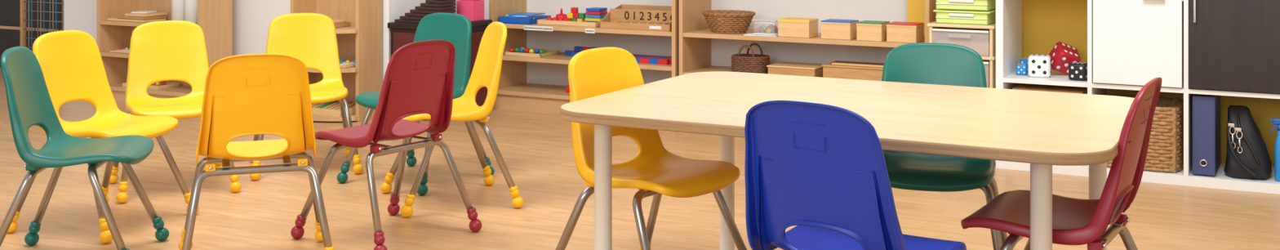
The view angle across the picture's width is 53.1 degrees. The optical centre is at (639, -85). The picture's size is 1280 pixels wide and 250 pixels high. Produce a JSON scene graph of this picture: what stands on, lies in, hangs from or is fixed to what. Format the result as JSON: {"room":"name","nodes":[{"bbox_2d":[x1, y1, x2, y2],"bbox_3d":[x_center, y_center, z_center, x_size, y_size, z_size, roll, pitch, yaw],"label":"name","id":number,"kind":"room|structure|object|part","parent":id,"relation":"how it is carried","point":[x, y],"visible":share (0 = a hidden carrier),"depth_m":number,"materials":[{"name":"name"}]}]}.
{"room":"kindergarten classroom","nodes":[
{"label":"kindergarten classroom","id":0,"kind":"room"},
{"bbox_2d":[63,0,458,84],"bbox_3d":[-2.311,-0.263,7.918,2.630,2.700,0.860,0,0,28],"label":"wall","id":1,"kind":"structure","parent":0,"point":[251,19],"depth_m":7.39,"materials":[{"name":"white paint"}]},
{"bbox_2d":[484,0,488,19],"bbox_3d":[-2.538,-0.263,8.585,9.400,2.700,0.102,0,0,28],"label":"wall","id":2,"kind":"structure","parent":0,"point":[486,2],"depth_m":7.66,"materials":[{"name":"white paint"}]},
{"bbox_2d":[0,66,1279,249],"bbox_3d":[-2.716,1.117,3.396,14.000,0.060,9.410,0,0,28],"label":"floor","id":3,"kind":"structure","parent":0,"point":[535,148],"depth_m":4.81,"materials":[{"name":"laminate"}]},
{"bbox_2d":[0,0,63,66],"bbox_3d":[-4.531,0.437,9.333,1.580,1.300,0.410,0,0,28],"label":"cabinet","id":4,"kind":"object","parent":3,"relation":"on","point":[10,10],"visible":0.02,"depth_m":9.06,"materials":[{"name":"brown wood"}]},
{"bbox_2d":[20,0,63,51],"bbox_3d":[-3.881,0.487,8.342,0.465,1.200,0.220,0,0,28],"label":"screen","id":5,"kind":"object","parent":3,"relation":"on","point":[23,2],"visible":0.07,"depth_m":8.39,"materials":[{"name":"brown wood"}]},
{"bbox_2d":[0,46,168,249],"bbox_3d":[-1.771,0.750,4.036,0.457,0.674,0.473,0,0,-8],"label":"chair","id":6,"kind":"object","parent":3,"relation":"on","point":[29,103],"visible":1,"depth_m":4.02,"materials":[{"name":"green plastic"}]},
{"bbox_3d":[-1.772,0.895,4.036,0.422,0.304,0.447,0,0,-8],"label":"frame","id":7,"kind":"part","parent":6,"relation":"part of","materials":[{"name":"metal"}]},
{"bbox_2d":[7,30,199,243],"bbox_3d":[-1.890,0.750,4.516,0.457,0.674,0.473,0,0,20],"label":"chair","id":8,"kind":"object","parent":3,"relation":"on","point":[70,61],"visible":0.73,"depth_m":4.57,"materials":[{"name":"yellow plastic"}]},
{"bbox_3d":[-1.891,0.895,4.517,0.422,0.304,0.447,0,0,20],"label":"frame","id":9,"kind":"part","parent":8,"relation":"part of","materials":[{"name":"metal"}]},
{"bbox_2d":[96,0,232,102],"bbox_3d":[-2.761,0.562,7.419,0.850,1.050,0.235,0,0,28],"label":"bookcase","id":10,"kind":"object","parent":3,"relation":"on","point":[215,17],"visible":0.23,"depth_m":7.49,"materials":[{"name":"brown wood"}]},
{"bbox_2d":[109,47,129,53],"bbox_3d":[-2.919,0.787,7.495,0.340,0.027,0.170,0,0,28],"label":"board","id":11,"kind":"object","parent":10,"relation":"in","point":[126,50],"visible":0.17,"depth_m":7.48,"materials":[{"name":"brown wood"}]},
{"bbox_2d":[106,10,167,22],"bbox_3d":[-2.950,0.588,7.512,0.310,0.055,0.170,0,0,28],"label":"stack","id":12,"kind":"object","parent":10,"relation":"in","point":[140,15],"visible":1,"depth_m":7.44,"materials":[{"name":"brown wood"}]},
{"bbox_2d":[122,80,180,89],"bbox_3d":[-2.853,0.979,7.471,0.300,0.036,0.160,0,0,28],"label":"tray","id":13,"kind":"object","parent":10,"relation":"in","point":[159,85],"visible":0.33,"depth_m":7.41,"materials":[{"name":"brown wood"}]},
{"bbox_2d":[171,0,197,22],"bbox_3d":[-2.570,0.465,7.353,0.300,0.303,0.090,0,0,28],"label":"rolls","id":14,"kind":"object","parent":10,"relation":"in","point":[181,10],"visible":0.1,"depth_m":7.33,"materials":[{"name":"white paper"}]},
{"bbox_2d":[109,20,241,203],"bbox_3d":[-1.863,0.760,5.109,0.459,0.654,0.443,0,0,-27],"label":"chair","id":15,"kind":"object","parent":3,"relation":"on","point":[163,50],"visible":0.74,"depth_m":5.21,"materials":[{"name":"yellow plastic"}]},
{"bbox_3d":[-1.864,0.901,5.110,0.434,0.295,0.409,0,0,-27],"label":"frame","id":16,"kind":"part","parent":15,"relation":"part of","materials":[{"name":"metal"}]},
{"bbox_2d":[177,53,334,249],"bbox_3d":[-1.202,0.750,4.007,0.473,0.674,0.457,0,0,-18],"label":"chair","id":17,"kind":"object","parent":3,"relation":"on","point":[248,94],"visible":1,"depth_m":3.87,"materials":[{"name":"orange plastic"}]},
{"bbox_3d":[-1.201,0.895,4.006,0.447,0.304,0.422,0,0,-18],"label":"frame","id":18,"kind":"part","parent":17,"relation":"part of","materials":[{"name":"metal"}]},
{"bbox_2d":[249,13,363,180],"bbox_3d":[-1.444,0.760,5.508,0.459,0.654,0.443,0,0,-18],"label":"chair","id":19,"kind":"object","parent":3,"relation":"on","point":[311,38],"visible":0.53,"depth_m":5.65,"materials":[{"name":"yellow plastic"}]},
{"bbox_3d":[-1.445,0.901,5.509,0.434,0.295,0.409,0,0,-18],"label":"frame","id":20,"kind":"part","parent":19,"relation":"part of","materials":[{"name":"metal"}]},
{"bbox_2d":[290,0,382,121],"bbox_3d":[-1.681,0.562,6.884,0.480,1.050,0.325,0,0,28],"label":"bookcase","id":21,"kind":"object","parent":3,"relation":"on","point":[361,42],"visible":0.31,"depth_m":6.87,"materials":[{"name":"brown wood"}]},
{"bbox_2d":[311,100,355,116],"bbox_3d":[-1.684,1.028,6.888,0.370,0.058,0.200,0,0,28],"label":"tray","id":22,"kind":"object","parent":21,"relation":"in","point":[333,108],"visible":0.41,"depth_m":6.80,"materials":[{"name":"brown wood"}]},
{"bbox_2d":[331,18,351,27],"bbox_3d":[-1.685,0.578,6.877,0.200,0.035,0.160,0,0,28],"label":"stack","id":23,"kind":"object","parent":21,"relation":"in","point":[338,23],"visible":0.35,"depth_m":6.85,"materials":[{"name":"brown wood"}]},
{"bbox_2d":[339,58,355,67],"bbox_3d":[-1.645,0.785,6.867,0.300,0.031,0.160,0,0,28],"label":"tray","id":24,"kind":"object","parent":21,"relation":"in","point":[346,64],"visible":0.3,"depth_m":6.80,"materials":[{"name":"brown wood"}]},
{"bbox_2d":[290,39,481,249],"bbox_3d":[-0.859,0.750,4.352,0.457,0.674,0.473,0,0,37],"label":"chair","id":25,"kind":"object","parent":3,"relation":"on","point":[419,77],"visible":1,"depth_m":4.27,"materials":[{"name":"red plastic"}]},
{"bbox_3d":[-0.858,0.895,4.351,0.422,0.304,0.447,0,0,37],"label":"frame","id":26,"kind":"part","parent":25,"relation":"part of","materials":[{"name":"metal"}]},
{"bbox_2d":[337,13,494,195],"bbox_3d":[-0.919,0.750,5.262,0.473,0.674,0.457,0,0,32],"label":"chair","id":27,"kind":"object","parent":3,"relation":"on","point":[456,28],"visible":0.47,"depth_m":5.32,"materials":[{"name":"green plastic"}]},
{"bbox_3d":[-0.918,0.895,5.263,0.447,0.304,0.422,0,0,32],"label":"frame","id":28,"kind":"part","parent":27,"relation":"part of","materials":[{"name":"metal"}]},
{"bbox_2d":[387,18,492,120],"bbox_3d":[-1.090,0.832,7.001,0.380,0.510,0.440,0,0,28],"label":"base cabinet","id":29,"kind":"object","parent":3,"relation":"on","point":[402,33],"visible":0.17,"depth_m":6.93,"materials":[{"name":"brown wood"}]},
{"bbox_2d":[394,0,455,23],"bbox_3d":[-1.160,0.496,6.913,0.290,0.160,0.160,0,0,28],"label":"blocks","id":30,"kind":"object","parent":29,"relation":"on","point":[429,6],"visible":0.75,"depth_m":6.85},
{"bbox_2d":[456,0,484,21],"bbox_3d":[-0.933,0.441,7.041,0.110,0.272,0.110,0,0,28],"label":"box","id":31,"kind":"object","parent":29,"relation":"on","point":[473,10],"visible":0.8,"depth_m":7.00,"materials":[{"name":"cardboard"}]},
{"bbox_2d":[380,21,524,217],"bbox_3d":[-0.724,0.750,4.883,0.457,0.674,0.473,0,0,-21],"label":"chair","id":32,"kind":"object","parent":3,"relation":"on","point":[486,69],"visible":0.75,"depth_m":4.87,"materials":[{"name":"yellow plastic"}]},
{"bbox_3d":[-0.723,0.895,4.884,0.422,0.304,0.447,0,0,-21],"label":"frame","id":33,"kind":"part","parent":32,"relation":"part of","materials":[{"name":"metal"}]},
{"bbox_2d":[488,0,679,114],"bbox_3d":[-0.248,0.562,7.081,1.172,1.050,0.360,0,0,28],"label":"bookcase","id":34,"kind":"object","parent":3,"relation":"on","point":[530,84],"visible":0.34,"depth_m":7.22,"materials":[{"name":"beige wood"}]},
{"bbox_2d":[498,12,551,24],"bbox_3d":[-0.652,0.582,7.265,0.211,0.050,0.220,0,0,28],"label":"box","id":35,"kind":"object","parent":34,"relation":"in","point":[521,18],"visible":0.88,"depth_m":7.19,"materials":[{"name":"plastic"}]},
{"bbox_2d":[504,47,559,57],"bbox_3d":[-0.608,0.766,7.230,0.242,0.042,0.200,0,0,28],"label":"tray","id":36,"kind":"object","parent":34,"relation":"in","point":[517,51],"visible":1,"depth_m":7.17,"materials":[{"name":"brown wood"}]},
{"bbox_2d":[524,25,552,31],"bbox_3d":[-0.560,0.621,7.047,0.190,0.024,0.003,0,0,28],"label":"label","id":37,"kind":"object","parent":34,"relation":"attached to","point":[526,27],"visible":1,"depth_m":7.05,"materials":[{"name":"paper"}]},
{"bbox_2d":[565,84,569,92],"bbox_3d":[-0.151,0.960,6.984,0.560,0.040,0.060,0,0,28],"label":"rods","id":38,"kind":"object","parent":34,"relation":"in","point":[567,89],"visible":0.02,"depth_m":7.08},
{"bbox_2d":[537,7,607,27],"bbox_3d":[-0.356,0.558,7.111,0.380,0.098,0.210,0,0,28],"label":"tray","id":39,"kind":"object","parent":34,"relation":"in","point":[592,18],"depth_m":7.03,"materials":[{"name":"beige wood"}]},
{"bbox_2d":[585,28,595,33],"bbox_3d":[-0.270,0.621,6.891,0.060,0.024,0.003,0,0,28],"label":"label","id":40,"kind":"object","parent":34,"relation":"attached to","point":[587,30],"visible":1,"depth_m":6.89,"materials":[{"name":"paper"}]},
{"bbox_2d":[564,46,671,64],"bbox_3d":[-0.125,0.760,6.980,0.730,0.052,0.154,0,0,28],"label":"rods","id":41,"kind":"object","parent":34,"relation":"in","point":[646,59],"visible":0.43,"depth_m":6.85,"materials":[{"name":"wood"}]},
{"bbox_2d":[600,4,671,31],"bbox_3d":[0.026,0.549,6.891,0.420,0.115,0.236,0,0,28],"label":"box","id":42,"kind":"object","parent":34,"relation":"in","point":[624,16],"visible":0.85,"depth_m":6.86,"materials":[{"name":"brown wood"}]},
{"bbox_2d":[555,47,746,249],"bbox_3d":[0.032,0.739,3.657,0.472,0.696,0.488,0,0,40],"label":"chair","id":43,"kind":"object","parent":3,"relation":"on","point":[655,171],"visible":0.82,"depth_m":3.67,"materials":[{"name":"yellow plastic"}]},
{"bbox_3d":[0.031,0.889,3.657,0.435,0.314,0.462,0,0,40],"label":"frame","id":44,"kind":"part","parent":43,"relation":"part of","materials":[{"name":"metal"}]},
{"bbox_2d":[679,0,936,77],"bbox_3d":[0.865,0.562,6.483,1.315,1.050,0.360,0,0,28],"label":"bookcase","id":45,"kind":"object","parent":3,"relation":"on","point":[701,49],"visible":0.19,"depth_m":6.66,"materials":[{"name":"brown wood"}]},
{"bbox_2d":[702,9,755,33],"bbox_3d":[0.461,0.553,6.655,0.287,0.107,0.228,0,0,28],"label":"wicker bowl","id":46,"kind":"object","parent":45,"relation":"in","point":[722,21],"visible":1,"depth_m":6.58,"materials":[{"name":"brown wicker"}]},
{"bbox_2d":[731,43,769,73],"bbox_3d":[0.565,0.734,6.543,0.196,0.155,0.143,0,0,28],"label":"wicker basket","id":47,"kind":"object","parent":45,"relation":"in","point":[744,63],"visible":0.88,"depth_m":6.49,"materials":[{"name":"brown wicker"}]},
{"bbox_2d":[743,32,777,36],"bbox_3d":[0.616,0.601,6.468,0.170,0.010,0.083,0,0,23],"label":"paper sheets","id":48,"kind":"object","parent":45,"relation":"on","point":[766,34],"visible":0.87,"depth_m":6.44,"materials":[{"name":"white paper"}]},
{"bbox_2d":[755,24,777,33],"bbox_3d":[0.660,0.568,6.571,0.130,0.075,0.130,0,0,28],"label":"balls","id":49,"kind":"object","parent":45,"relation":"in","point":[771,28],"visible":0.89,"depth_m":6.55,"materials":[{"name":"plastic"}]},
{"bbox_2d":[766,61,823,77],"bbox_3d":[0.795,0.783,6.464,0.260,0.058,0.190,0,0,28],"label":"box","id":50,"kind":"object","parent":45,"relation":"in","point":[808,69],"visible":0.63,"depth_m":6.40,"materials":[{"name":"brown wood"}]},
{"bbox_2d":[777,17,818,37],"bbox_3d":[0.794,0.562,6.430,0.168,0.088,0.133,0,0,28],"label":"box","id":51,"kind":"object","parent":45,"relation":"in","point":[793,27],"visible":1,"depth_m":6.38,"materials":[{"name":"brown wood"}]},
{"bbox_2d":[820,18,858,39],"bbox_3d":[0.988,0.562,6.326,0.153,0.088,0.133,0,0,28],"label":"box","id":52,"kind":"object","parent":45,"relation":"in","point":[831,28],"visible":0.91,"depth_m":6.27,"materials":[{"name":"brown wood"}]},
{"bbox_2d":[822,60,884,80],"bbox_3d":[1.108,0.768,6.285,0.380,0.087,0.210,0,0,28],"label":"box","id":53,"kind":"object","parent":45,"relation":"in","point":[837,68],"visible":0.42,"depth_m":6.22,"materials":[{"name":"brown wood"}]},
{"bbox_2d":[856,20,889,41],"bbox_3d":[1.138,0.562,6.246,0.128,0.088,0.133,0,0,28],"label":"box","id":54,"kind":"object","parent":45,"relation":"in","point":[866,30],"visible":0.81,"depth_m":6.19,"materials":[{"name":"brown wood"}]},
{"bbox_2d":[886,21,924,43],"bbox_3d":[1.279,0.562,6.170,0.148,0.088,0.133,0,0,28],"label":"box","id":55,"kind":"object","parent":45,"relation":"in","point":[896,31],"visible":1,"depth_m":6.12,"materials":[{"name":"brown wood"}]},
{"bbox_2d":[906,0,924,38],"bbox_3d":[1.395,0.456,6.312,0.150,0.300,0.030,0,0,28],"label":"box file","id":56,"kind":"object","parent":45,"relation":"in","point":[915,8],"visible":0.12,"depth_m":6.31,"materials":[{"name":"paint"}]},
{"bbox_2d":[560,71,1134,249],"bbox_3d":[0.590,0.797,3.446,1.400,0.580,0.980,0,0,28],"label":"table","id":57,"kind":"object","parent":3,"relation":"on","point":[1042,130],"visible":0.88,"depth_m":3.32,"materials":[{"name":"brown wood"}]},
{"bbox_2d":[744,100,966,249],"bbox_3d":[0.456,0.732,2.747,0.499,0.711,0.482,0,0,37],"label":"chair","id":58,"kind":"object","parent":3,"relation":"on","point":[820,170],"visible":1,"depth_m":2.61,"materials":[{"name":"blue plastic"}]},
{"bbox_2d":[881,42,1007,249],"bbox_3d":[0.849,0.740,3.757,0.487,0.694,0.471,0,0,17],"label":"chair","id":59,"kind":"object","parent":3,"relation":"on","point":[926,63],"visible":0.53,"depth_m":3.86,"materials":[{"name":"green plastic"}]},
{"bbox_3d":[0.849,0.889,3.758,0.461,0.313,0.434,0,0,17],"label":"frame","id":60,"kind":"part","parent":59,"relation":"part of","materials":[{"name":"metal"}]},
{"bbox_2d":[927,21,995,163],"bbox_3d":[1.477,0.783,5.757,0.296,0.607,0.320,0,0,28],"label":"tower","id":61,"kind":"object","parent":3,"relation":"on","point":[981,38],"visible":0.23,"depth_m":5.65,"materials":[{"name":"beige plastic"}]},
{"bbox_2d":[933,0,995,25],"bbox_3d":[1.473,0.388,5.750,0.250,0.182,0.244,0,0,28],"label":"baskets","id":62,"kind":"object","parent":61,"relation":"on","point":[947,11],"visible":0.9,"depth_m":5.65,"materials":[{"name":"plastic"}]},
{"bbox_2d":[960,77,1161,249],"bbox_3d":[1.018,0.733,3.071,0.480,0.708,0.497,0,0,31],"label":"chair","id":63,"kind":"object","parent":3,"relation":"on","point":[1075,221],"visible":0.92,"depth_m":2.98,"materials":[{"name":"red plastic"}]},
{"bbox_3d":[1.019,0.885,3.070,0.443,0.319,0.470,0,0,31],"label":"frame","id":64,"kind":"part","parent":63,"relation":"part of","materials":[{"name":"metal"}]},
{"bbox_2d":[995,0,1279,194],"bbox_3d":[2.279,0.342,5.301,1.512,1.490,0.426,0,0,28],"label":"cube shelf","id":65,"kind":"object","parent":3,"relation":"on","point":[1232,47],"visible":0.69,"depth_m":5.16,"materials":[{"name":"laminate"}]},
{"bbox_2d":[1015,63,1026,75],"bbox_3d":[1.671,0.673,5.607,0.047,0.047,0.047,0,0,17],"label":"die","id":66,"kind":"object","parent":65,"relation":"on","point":[1021,68],"visible":1,"depth_m":5.59,"materials":[{"name":"blue plastic"}]},
{"bbox_2d":[1019,57,1028,72],"bbox_3d":[1.728,0.666,5.690,0.062,0.062,0.062,0,0,-45],"label":"die","id":67,"kind":"object","parent":65,"relation":"on","point":[1024,60],"visible":0.28,"depth_m":5.67,"materials":[{"name":"blue plastic"}]},
{"bbox_2d":[1027,53,1051,77],"bbox_3d":[1.730,0.650,5.541,0.094,0.095,0.095,0,0,20],"label":"die","id":68,"kind":"object","parent":65,"relation":"on","point":[1038,65],"visible":1,"depth_m":5.50,"materials":[{"name":"plastic"}]},
{"bbox_2d":[1012,83,1087,93],"bbox_3d":[1.807,0.895,5.588,0.308,0.300,0.320,0,0,28],"label":"paper stack","id":69,"kind":"object","parent":65,"relation":"in","point":[1066,89],"visible":0.05,"depth_m":5.51,"materials":[{"name":"brown paper"}]},
{"bbox_2d":[1048,41,1080,75],"bbox_3d":[1.852,0.624,5.589,0.127,0.143,0.125,0,0,-6],"label":"die","id":70,"kind":"object","parent":65,"relation":"in","point":[1062,55],"visible":0.92,"depth_m":5.55,"materials":[{"name":"red fabric"}]},
{"bbox_2d":[1068,62,1087,80],"bbox_3d":[1.861,0.660,5.426,0.074,0.074,0.074,0,0,34],"label":"die","id":71,"kind":"object","parent":65,"relation":"on","point":[1077,71],"visible":0.89,"depth_m":5.40,"materials":[{"name":"black plastic"}]},
{"bbox_2d":[1106,94,1183,173],"bbox_3d":[2.119,0.913,5.395,0.324,0.264,0.324,0,0,28],"label":"storage basket","id":72,"kind":"object","parent":65,"relation":"in","point":[1165,153],"visible":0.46,"depth_m":5.22,"materials":[{"name":"wicker"}]},
{"bbox_2d":[1191,93,1220,175],"bbox_3d":[2.329,0.884,5.261,0.085,0.315,0.296,0,0,28],"label":"ring binder","id":73,"kind":"object","parent":65,"relation":"in","point":[1206,108],"visible":1,"depth_m":5.14,"materials":[{"name":"blue cardboard"}]},
{"bbox_2d":[1223,105,1271,179],"bbox_3d":[2.446,0.907,5.152,0.172,0.275,0.229,0,0,28],"label":"shoulder bag","id":74,"kind":"object","parent":65,"relation":"on","point":[1247,157],"visible":1,"depth_m":5.09,"materials":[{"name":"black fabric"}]},
{"bbox_2d":[1270,118,1279,181],"bbox_3d":[2.517,0.923,5.050,0.056,0.246,0.040,0,0,28],"label":"spray bottle","id":75,"kind":"object","parent":65,"relation":"on","point":[1275,121],"visible":1,"depth_m":5.04,"materials":[{"name":"blue plastic"}]},
{"bbox_2d":[1022,0,1279,166],"bbox_3d":[3.527,-0.263,5.083,4.600,2.700,0.325,0,0,28],"label":"wall","id":76,"kind":"structure","parent":0,"point":[1045,23],"depth_m":5.74,"materials":[{"name":"yellow paint"}]}
]}

